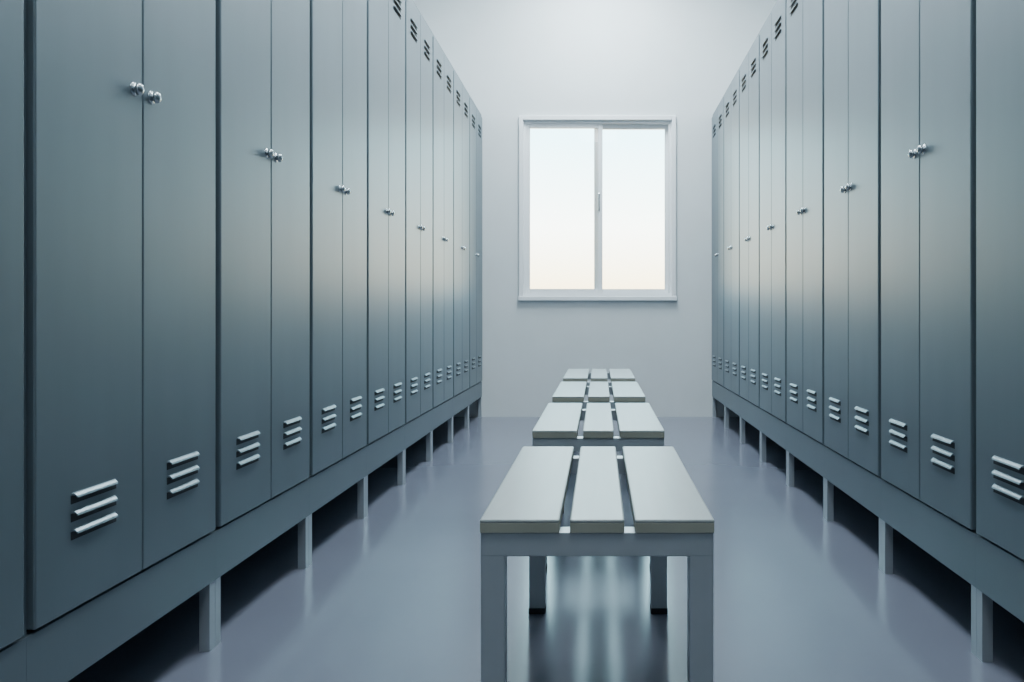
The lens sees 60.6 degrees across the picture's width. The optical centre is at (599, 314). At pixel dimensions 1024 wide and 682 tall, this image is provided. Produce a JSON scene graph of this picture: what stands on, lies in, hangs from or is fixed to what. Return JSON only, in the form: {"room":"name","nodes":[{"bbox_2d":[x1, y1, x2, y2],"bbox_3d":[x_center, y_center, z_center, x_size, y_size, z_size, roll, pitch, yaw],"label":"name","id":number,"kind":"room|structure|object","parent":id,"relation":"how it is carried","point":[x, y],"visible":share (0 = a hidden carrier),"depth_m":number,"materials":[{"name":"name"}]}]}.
{"room":"changing room","nodes":[
{"label":"changing room","id":0,"kind":"room"},
{"bbox_2d":[68,417,1023,681],"bbox_3d":[-0.021,0.764,2.245,3.018,0.100,8.090,0,0,0],"label":"floor","id":1,"kind":"structure","parent":0,"point":[393,593],"depth_m":2.15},
{"bbox_2d":[0,0,25,681],"bbox_3d":[-1.065,-0.343,0.944,0.522,2.114,0.619,0,0,0],"label":"locker","id":2,"kind":"object","parent":1,"relation":"on","point":[12,644],"visible":1,"depth_m":1.22,"materials":[{"name":"metal"}]},
{"bbox_2d":[22,0,215,681],"bbox_3d":[-1.065,-0.343,1.562,0.522,2.114,0.619,0,0,0],"label":"locker","id":3,"kind":"object","parent":1,"relation":"on","point":[119,95],"visible":0.98,"depth_m":1.48,"materials":[{"name":"metal"}]},
{"bbox_2d":[213,0,309,646],"bbox_3d":[-1.065,-0.343,2.173,0.522,2.114,0.602,0,0,0],"label":"locker","id":4,"kind":"object","parent":1,"relation":"on","point":[262,47],"visible":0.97,"depth_m":2.11,"materials":[{"name":"metal"}]},
{"bbox_2d":[307,0,366,565],"bbox_3d":[-1.065,-0.343,2.775,0.522,2.114,0.602,0,0,0],"label":"locker","id":5,"kind":"object","parent":1,"relation":"on","point":[338,28],"visible":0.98,"depth_m":2.72,"materials":[{"name":"metal"}]},
{"bbox_2d":[365,0,404,515],"bbox_3d":[-1.065,-0.343,3.377,0.522,2.114,0.602,0,0,0],"label":"locker","id":6,"kind":"object","parent":1,"relation":"on","point":[385,18],"visible":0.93,"depth_m":3.35,"materials":[{"name":"metal"}]},
{"bbox_2d":[404,0,432,483],"bbox_3d":[-1.065,-0.343,3.979,0.522,2.114,0.602,0,0,0],"label":"locker","id":7,"kind":"object","parent":1,"relation":"on","point":[418,35],"visible":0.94,"depth_m":3.94,"materials":[{"name":"metal"}]},
{"bbox_2d":[431,31,452,458],"bbox_3d":[-1.065,-0.343,4.581,0.522,2.114,0.602,0,0,0],"label":"locker","id":8,"kind":"object","parent":1,"relation":"on","point":[442,410],"visible":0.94,"depth_m":4.51,"materials":[{"name":"metal"}]},
{"bbox_2d":[452,66,468,441],"bbox_3d":[-1.065,-0.343,5.183,0.522,2.114,0.602,0,0,0],"label":"locker","id":9,"kind":"object","parent":1,"relation":"on","point":[460,397],"visible":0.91,"depth_m":5.13,"materials":[{"name":"metal"}]},
{"bbox_2d":[468,93,481,417],"bbox_3d":[-1.065,-0.343,5.785,0.522,2.114,0.602,0,0,0],"label":"locker","id":10,"kind":"object","parent":1,"relation":"on","point":[475,119],"visible":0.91,"depth_m":5.74,"materials":[{"name":"metal"}]},
{"bbox_2d":[480,446,714,681],"bbox_3d":[-0.004,0.517,1.740,0.368,0.394,0.760,0,0,0],"label":"bench","id":11,"kind":"object","parent":1,"relation":"on","point":[670,515],"visible":1,"depth_m":1.39,"materials":[{"name":"white wood"}]},
{"bbox_2d":[532,403,664,571],"bbox_3d":[-0.004,0.517,2.790,0.368,0.394,0.760,0,0,0],"label":"bench","id":12,"kind":"object","parent":1,"relation":"on","point":[638,424],"visible":0.6,"depth_m":2.52,"materials":[{"name":"white wood"}]},
{"bbox_2d":[552,382,645,408],"bbox_3d":[-0.004,0.517,3.800,0.368,0.394,0.760,0,0,0],"label":"bench","id":13,"kind":"object","parent":1,"relation":"on","point":[566,392],"visible":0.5,"depth_m":3.55,"materials":[{"name":"white wood"}]},
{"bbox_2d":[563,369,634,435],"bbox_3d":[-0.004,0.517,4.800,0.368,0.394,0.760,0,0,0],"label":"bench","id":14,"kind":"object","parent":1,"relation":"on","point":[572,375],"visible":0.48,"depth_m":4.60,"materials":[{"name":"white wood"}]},
{"bbox_2d":[712,94,724,427],"bbox_3d":[1.023,-0.343,5.781,0.522,2.114,0.610,0,0,0],"label":"locker","id":15,"kind":"object","parent":1,"relation":"on","point":[718,389],"visible":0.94,"depth_m":5.72,"materials":[{"name":"metal"}]},
{"bbox_2d":[724,65,740,442],"bbox_3d":[1.023,-0.343,5.171,0.522,2.114,0.610,0,0,0],"label":"locker","id":16,"kind":"object","parent":1,"relation":"on","point":[732,94],"visible":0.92,"depth_m":5.12,"materials":[{"name":"metal"}]},
{"bbox_2d":[740,30,761,460],"bbox_3d":[1.023,-0.343,4.561,0.522,2.114,0.610,0,0,0],"label":"locker","id":17,"kind":"object","parent":1,"relation":"on","point":[750,408],"visible":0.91,"depth_m":4.50,"materials":[{"name":"metal"}]},
{"bbox_2d":[760,0,787,484],"bbox_3d":[1.023,-0.343,3.951,0.522,2.114,0.610,0,0,0],"label":"locker","id":18,"kind":"object","parent":1,"relation":"on","point":[773,34],"visible":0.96,"depth_m":3.88,"materials":[{"name":"metal"}]},
{"bbox_2d":[787,0,825,518],"bbox_3d":[1.023,-0.343,3.341,0.522,2.114,0.610,0,0,0],"label":"locker","id":19,"kind":"object","parent":1,"relation":"on","point":[805,18],"visible":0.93,"depth_m":3.30,"materials":[{"name":"metal"}]},
{"bbox_2d":[824,0,882,570],"bbox_3d":[1.023,-0.343,2.731,0.522,2.114,0.610,0,0,0],"label":"locker","id":20,"kind":"object","parent":1,"relation":"on","point":[852,28],"visible":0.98,"depth_m":2.69,"materials":[{"name":"metal"}]},
{"bbox_2d":[881,0,977,656],"bbox_3d":[1.023,-0.343,2.121,0.522,2.114,0.610,0,0,0],"label":"locker","id":21,"kind":"object","parent":1,"relation":"on","point":[928,47],"visible":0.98,"depth_m":2.06,"materials":[{"name":"metal"}]},
{"bbox_2d":[976,0,1023,661],"bbox_3d":[1.023,-0.343,1.511,0.522,2.114,0.610,0,0,0],"label":"locker","id":22,"kind":"object","parent":1,"relation":"on","point":[999,23],"visible":1,"depth_m":1.71,"materials":[{"name":"metal"}]},
{"bbox_2d":[414,0,776,416],"bbox_3d":[-0.021,-0.936,6.190,3.018,3.300,0.200,0,0,0],"label":"wall","id":23,"kind":"structure","parent":0,"point":[514,59],"depth_m":6.09,"materials":[{"name":"paint"}]},
{"bbox_2d":[518,116,676,300],"bbox_3d":[-0.018,-0.746,6.136,1.109,1.292,0.148,0,0,0],"label":"window","id":24,"kind":"structure","parent":23,"relation":"in","point":[598,123],"depth_m":6.11,"materials":[{"name":"plastic"}]}
]}

